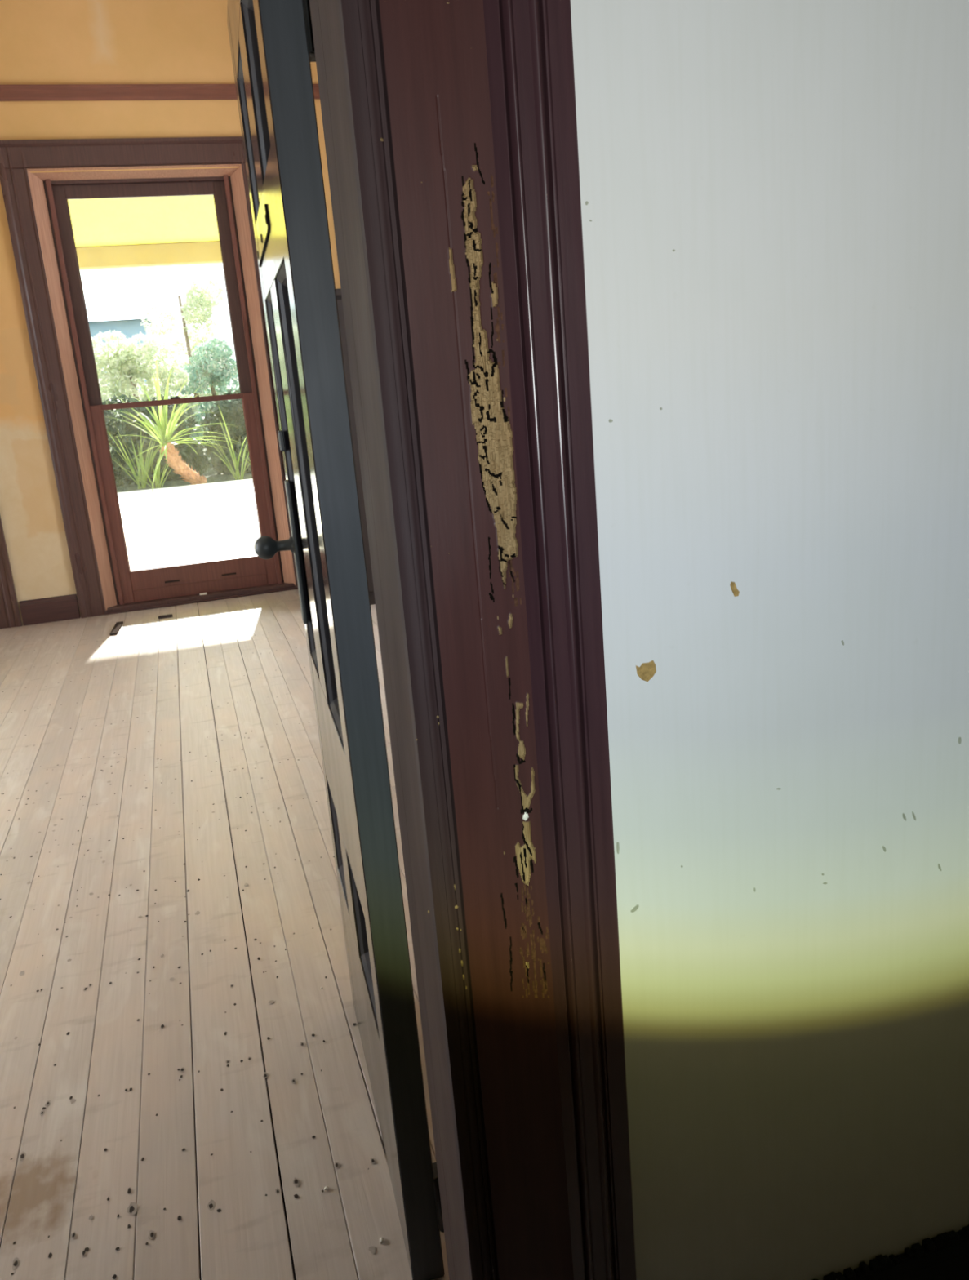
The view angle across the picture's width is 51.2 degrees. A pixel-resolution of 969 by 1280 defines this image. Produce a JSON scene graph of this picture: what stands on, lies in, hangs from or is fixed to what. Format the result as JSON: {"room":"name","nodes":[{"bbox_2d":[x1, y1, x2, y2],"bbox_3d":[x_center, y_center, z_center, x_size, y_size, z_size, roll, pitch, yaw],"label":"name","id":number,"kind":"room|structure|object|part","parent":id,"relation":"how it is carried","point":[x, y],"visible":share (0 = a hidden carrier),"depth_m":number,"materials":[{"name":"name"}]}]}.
{"room":"house hallway","nodes":[
{"label":"house hallway","id":0,"kind":"room"},
{"bbox_2d":[0,0,340,625],"bbox_3d":[-2.579,-2.190,6.598,6.000,4.050,0.250,-9,15,-15],"label":"wall","id":1,"kind":"structure","parent":0,"point":[42,42],"depth_m":6.33,"materials":[{"name":"orange paint"}]},
{"bbox_2d":[0,515,22,628],"bbox_3d":[-4.022,-1.436,6.300,1.650,2.975,0.296,-9,15,-15],"label":"window","id":2,"kind":"structure","parent":1,"relation":"in","point":[10,614],"depth_m":6.70,"materials":[{"name":"brown wood"}]},
{"bbox_2d":[19,594,80,626],"bbox_3d":[-2.924,-0.204,6.812,0.360,0.165,0.022,-9,15,-15],"label":"baseboard","id":3,"kind":"structure","parent":1,"relation":"attached to","point":[59,608],"depth_m":6.80,"materials":[{"name":"paint"}]},
{"bbox_2d":[0,136,297,617],"bbox_3d":[-2.120,-1.730,6.825,1.650,2.975,0.296,-9,15,-15],"label":"window","id":4,"kind":"structure","parent":1,"relation":"in","point":[37,211],"depth_m":6.66,"materials":[{"name":"brown wood"}]},
{"bbox_3d":[-2.779,-1.594,6.523,0.165,2.970,0.034,-9,15,-15],"label":"casing","id":5,"kind":"part","parent":4,"relation":"part of","materials":[{"name":"brown wood"}]},
{"bbox_3d":[-2.195,-3.060,6.354,1.650,0.160,0.046,-9,15,-15],"label":"head casing","id":6,"kind":"part","parent":4,"relation":"part of","materials":[{"name":"brown wood"}]},
{"bbox_3d":[-2.226,-2.912,6.552,0.922,0.080,0.040,-9,15,-15],"label":"rail","id":7,"kind":"part","parent":4,"relation":"part of","materials":[{"name":"brown wood"}]},
{"bbox_3d":[-2.107,-1.614,6.848,0.922,0.034,0.040,-9,15,-15],"label":"rail","id":8,"kind":"part","parent":4,"relation":"part of","materials":[{"name":"brown wood"}]},
{"bbox_3d":[-2.120,-1.623,6.889,0.922,0.036,0.040,-9,15,-15],"label":"rail","id":9,"kind":"part","parent":4,"relation":"part of","materials":[{"name":"brown wood"}]},
{"bbox_3d":[-2.011,-0.438,7.156,0.922,0.218,0.040,-9,15,-15],"label":"rail","id":10,"kind":"part","parent":4,"relation":"part of","materials":[{"name":"brown wood"}]},
{"bbox_3d":[-2.009,-0.320,7.213,1.300,0.042,0.255,-9,15,-15],"label":"sill","id":11,"kind":"part","parent":4,"relation":"part of","materials":[{"name":"brown wood"}]},
{"bbox_3d":[-1.391,-1.809,6.906,0.165,2.970,0.034,-9,15,-15],"label":"casing","id":12,"kind":"part","parent":4,"relation":"part of","materials":[{"name":"brown wood"}]},
{"bbox_2d":[0,84,319,101],"bbox_3d":[-2.635,-3.335,6.158,6.000,0.088,0.034,-9,15,-15],"label":"rail","id":13,"kind":"object","parent":1,"relation":"attached to","point":[18,92],"visible":0.47,"depth_m":6.25,"materials":[{"name":"paint"}]},
{"bbox_2d":[0,589,448,1279],"bbox_3d":[-1.126,0.790,3.002,6.400,0.122,9.100,-9,15,-15],"label":"floor","id":14,"kind":"structure","parent":0,"point":[183,1091],"depth_m":2.53,"materials":[{"name":"beige wood"}]},
{"bbox_2d":[110,621,123,635],"bbox_3d":[-2.338,-0.074,6.432,0.044,0.012,0.340,-8,15,-11],"label":"splinter","id":15,"kind":"object","parent":14,"relation":"on","point":[117,626],"visible":1,"depth_m":6.39,"materials":[{"name":"brown wood"}]},
{"bbox_2d":[158,613,173,618],"bbox_3d":[-2.101,-0.155,6.663,0.090,0.014,0.040,-9,15,-15],"label":"chip","id":16,"kind":"object","parent":14,"relation":"on","point":[170,615],"visible":1,"depth_m":6.65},
{"bbox_2d":[335,288,375,604],"bbox_3d":[-0.532,-1.312,6.777,1.240,1.940,0.914,-9,15,-15],"label":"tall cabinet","id":17,"kind":"object","parent":14,"relation":"on","point":[339,298],"visible":0.02,"depth_m":6.26,"materials":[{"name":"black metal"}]},
{"bbox_2d":[379,1236,383,1244],"bbox_3d":[-0.170,0.993,1.675,0.007,0.005,0.013,-3,15,7],"label":"crumb","id":18,"kind":"object","parent":14,"relation":"on","point":[381,1239],"visible":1,"depth_m":1.67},
{"bbox_2d":[538,0,968,1279],"bbox_3d":[-0.760,-0.819,0.775,6.000,4.050,0.246,-9,15,-15],"label":"wall","id":19,"kind":"structure","parent":0,"point":[775,193],"depth_m":1.17,"materials":[{"name":"white paint"}]},
{"bbox_2d":[226,0,444,1279],"bbox_3d":[-0.295,-0.048,1.696,0.142,2.020,0.799,-8,15,-13],"label":"door","id":20,"kind":"structure","parent":19,"relation":"in","point":[272,44],"depth_m":1.43,"materials":[{"name":"paint"}]},
{"bbox_3d":[-0.338,-0.971,1.470,0.051,0.117,0.616,-8,15,-12],"label":"rail","id":21,"kind":"part","parent":20,"relation":"part of","materials":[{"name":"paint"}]},
{"bbox_3d":[-0.386,-0.843,1.701,0.017,0.239,0.214,-8,15,-12],"label":"moulding","id":22,"kind":"part","parent":20,"relation":"part of","materials":[{"name":"paint"}]},
{"bbox_3d":[-0.294,-0.757,1.341,0.017,0.239,0.254,-8,15,-12],"label":"moulding","id":23,"kind":"part","parent":20,"relation":"part of","materials":[{"name":"paint"}]},
{"bbox_3d":[-0.309,-0.622,1.561,0.051,0.130,0.616,-8,15,-12],"label":"rail","id":24,"kind":"part","parent":20,"relation":"part of","materials":[{"name":"paint"}]},
{"bbox_3d":[-0.388,-0.185,1.972,0.034,0.032,0.032,-8,15,-13],"label":"knob","id":25,"kind":"part","parent":20,"relation":"part of","materials":[{"name":"black metal"}]},
{"bbox_3d":[-0.340,-0.277,1.849,0.017,0.676,0.214,-8,15,-12],"label":"moulding","id":26,"kind":"part","parent":20,"relation":"part of","materials":[{"name":"paint"}]},
{"bbox_3d":[-0.369,-0.172,1.984,0.008,0.280,0.052,-8,15,-12],"label":"knob plate","id":27,"kind":"part","parent":20,"relation":"part of","materials":[{"name":"black metal"}]},
{"bbox_3d":[-0.247,-0.190,1.489,0.017,0.676,0.254,-8,15,-12],"label":"moulding","id":28,"kind":"part","parent":20,"relation":"part of","materials":[{"name":"paint"}]},
{"bbox_3d":[-0.240,0.219,1.781,0.051,0.261,0.616,-8,15,-12],"label":"rail","id":29,"kind":"part","parent":20,"relation":"part of","materials":[{"name":"paint"}]},
{"bbox_3d":[-0.284,0.404,2.027,0.017,0.214,0.214,-8,15,-12],"label":"moulding","id":30,"kind":"part","parent":20,"relation":"part of","materials":[{"name":"paint"}]},
{"bbox_3d":[-0.191,0.491,1.667,0.017,0.214,0.254,-8,15,-12],"label":"moulding","id":31,"kind":"part","parent":20,"relation":"part of","materials":[{"name":"paint"}]},
{"bbox_3d":[-0.198,0.736,1.916,0.051,0.383,0.616,-8,15,-12],"label":"rail","id":32,"kind":"part","parent":20,"relation":"part of","materials":[{"name":"paint"}]},
{"bbox_2d":[309,0,487,1279],"bbox_3d":[-0.485,0.095,1.071,0.880,2.095,0.255,-9,15,-15],"label":"door frame","id":33,"kind":"structure","parent":19,"relation":"attached to","point":[325,18],"depth_m":1.13,"materials":[{"name":"brown paint"}]},
{"bbox_2d":[337,0,636,1279],"bbox_3d":[0.021,0.020,1.067,0.222,2.160,0.040,-9,15,-15],"label":"trim","id":34,"kind":"structure","parent":19,"relation":"attached to","point":[463,113],"depth_m":1.04,"materials":[{"name":"brown paint"}]},
{"bbox_3d":[-0.063,0.033,1.045,0.038,2.160,0.016,-3,15,5],"label":"moulding","id":35,"kind":"part","parent":34,"relation":"part of","materials":[{"name":"brown paint"}]},
{"bbox_3d":[0.093,0.011,1.078,0.088,2.160,0.030,-13,17,-29],"label":"moulding","id":36,"kind":"part","parent":34,"relation":"part of","materials":[{"name":"paint"}]},
{"bbox_2d":[812,1224,968,1279],"bbox_3d":[1.261,0.832,1.653,2.170,0.102,0.021,-9,15,-15],"label":"baseboard","id":37,"kind":"structure","parent":19,"relation":"attached to","point":[945,1256],"depth_m":1.47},
{"label":"outside","id":38,"kind":"structure","parent":0,"visible":0},
{"bbox_2d":[115,448,252,492],"bbox_3d":[-20.002,-13.564,64.864,120.000,0.400,101.600,-9,15,-15],"label":"ground","id":39,"kind":"structure","parent":38,"point":[211,477],"depth_m":18.98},
{"bbox_2d":[85,303,155,398],"bbox_3d":[-15.050,-10.626,40.688,3.828,5.327,5.400,-9,15,-15],"label":"house","id":40,"kind":"structure","parent":39,"relation":"on","point":[126,319],"depth_m":38.46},
{"bbox_2d":[106,426,155,488],"bbox_3d":[-6.316,-3.343,18.200,1.071,1.234,1.496,-3,15,8],"label":"leaf plant","id":41,"kind":"object","parent":39,"relation":"on","point":[146,466],"visible":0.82,"depth_m":18.25,"materials":[{"name":"green plant"}]},
{"bbox_2d":[91,329,199,452],"bbox_3d":[-7.689,-5.337,22.585,2.633,3.086,2.216,-9,15,-15],"label":"tree","id":42,"kind":"object","parent":39,"relation":"on","point":[128,370],"visible":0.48,"depth_m":22.29,"materials":[{"name":"green plant"}]},
{"bbox_2d":[123,442,172,488],"bbox_3d":[-5.758,-2.969,17.329,0.995,0.863,1.185,-9,15,-15],"label":"leaf plant","id":43,"kind":"object","parent":39,"relation":"on","point":[157,483],"visible":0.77,"depth_m":17.58,"materials":[{"name":"green plant"}]},
{"bbox_2d":[102,393,211,486],"bbox_3d":[-6.422,-3.772,19.527,2.093,1.988,1.392,-9,15,-15],"label":"shrub","id":44,"kind":"object","parent":39,"relation":"on","point":[188,455],"visible":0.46,"depth_m":19.15,"materials":[{"name":"green plant"}]},
{"bbox_2d":[107,357,239,493],"bbox_3d":[-5.402,-3.739,17.500,2.358,2.326,2.890,-9,15,-15],"label":"palm","id":45,"kind":"object","parent":39,"relation":"on","point":[164,431],"visible":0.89,"depth_m":17.50,"materials":[{"name":"green plant"}]},
{"bbox_2d":[140,275,234,448],"bbox_3d":[-9.002,-8.350,30.746,2.975,4.989,2.375,-9,15,-15],"label":"tree","id":46,"kind":"object","parent":39,"relation":"on","point":[206,304],"visible":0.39,"depth_m":30.31,"materials":[{"name":"green plant"}]},
{"bbox_2d":[173,337,239,448],"bbox_3d":[-6.703,-6.148,25.585,2.302,2.983,2.114,-9,15,-15],"label":"tree","id":47,"kind":"object","parent":39,"relation":"on","point":[213,370],"visible":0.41,"depth_m":25.09,"materials":[{"name":"green plant"}]},
{"bbox_2d":[194,407,250,479],"bbox_3d":[-4.505,-3.532,18.074,1.177,1.374,1.288,-15,18,-34],"label":"leaf plant","id":48,"kind":"object","parent":39,"relation":"on","point":[236,465],"visible":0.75,"depth_m":18.14,"materials":[{"name":"green plant"}]},
{"bbox_2d":[200,386,251,474],"bbox_3d":[-4.635,-4.120,20.048,1.964,2.002,1.352,-9,15,-15],"label":"shrub","id":49,"kind":"object","parent":39,"relation":"on","point":[232,411],"visible":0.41,"depth_m":19.63,"materials":[{"name":"green plant"}]},
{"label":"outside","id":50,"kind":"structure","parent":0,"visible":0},
{"bbox_2d":[117,478,260,570],"bbox_3d":[-3.641,-1.302,12.462,18.000,0.350,10.900,-9,15,-15],"label":"floor","id":51,"kind":"structure","parent":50,"point":[180,525],"depth_m":12.05,"materials":[{"name":"white"}]},
{"bbox_3d":[-6.670,-2.279,10.727,0.140,2.890,0.140,-9,15,-15],"label":"post","id":52,"kind":"object","parent":51,"relation":"on","visible":0},
{"bbox_2d":[75,240,222,270],"bbox_3d":[-3.742,-4.250,11.178,18.000,0.220,0.140,-9,15,-15],"label":"beam","id":53,"kind":"structure","parent":52,"relation":"on","point":[96,257],"depth_m":11.13,"materials":[{"name":"yellow paint"}]},
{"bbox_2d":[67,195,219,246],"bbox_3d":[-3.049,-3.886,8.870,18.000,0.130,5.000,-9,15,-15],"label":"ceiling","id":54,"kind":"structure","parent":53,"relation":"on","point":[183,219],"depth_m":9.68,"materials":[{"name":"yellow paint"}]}
]}

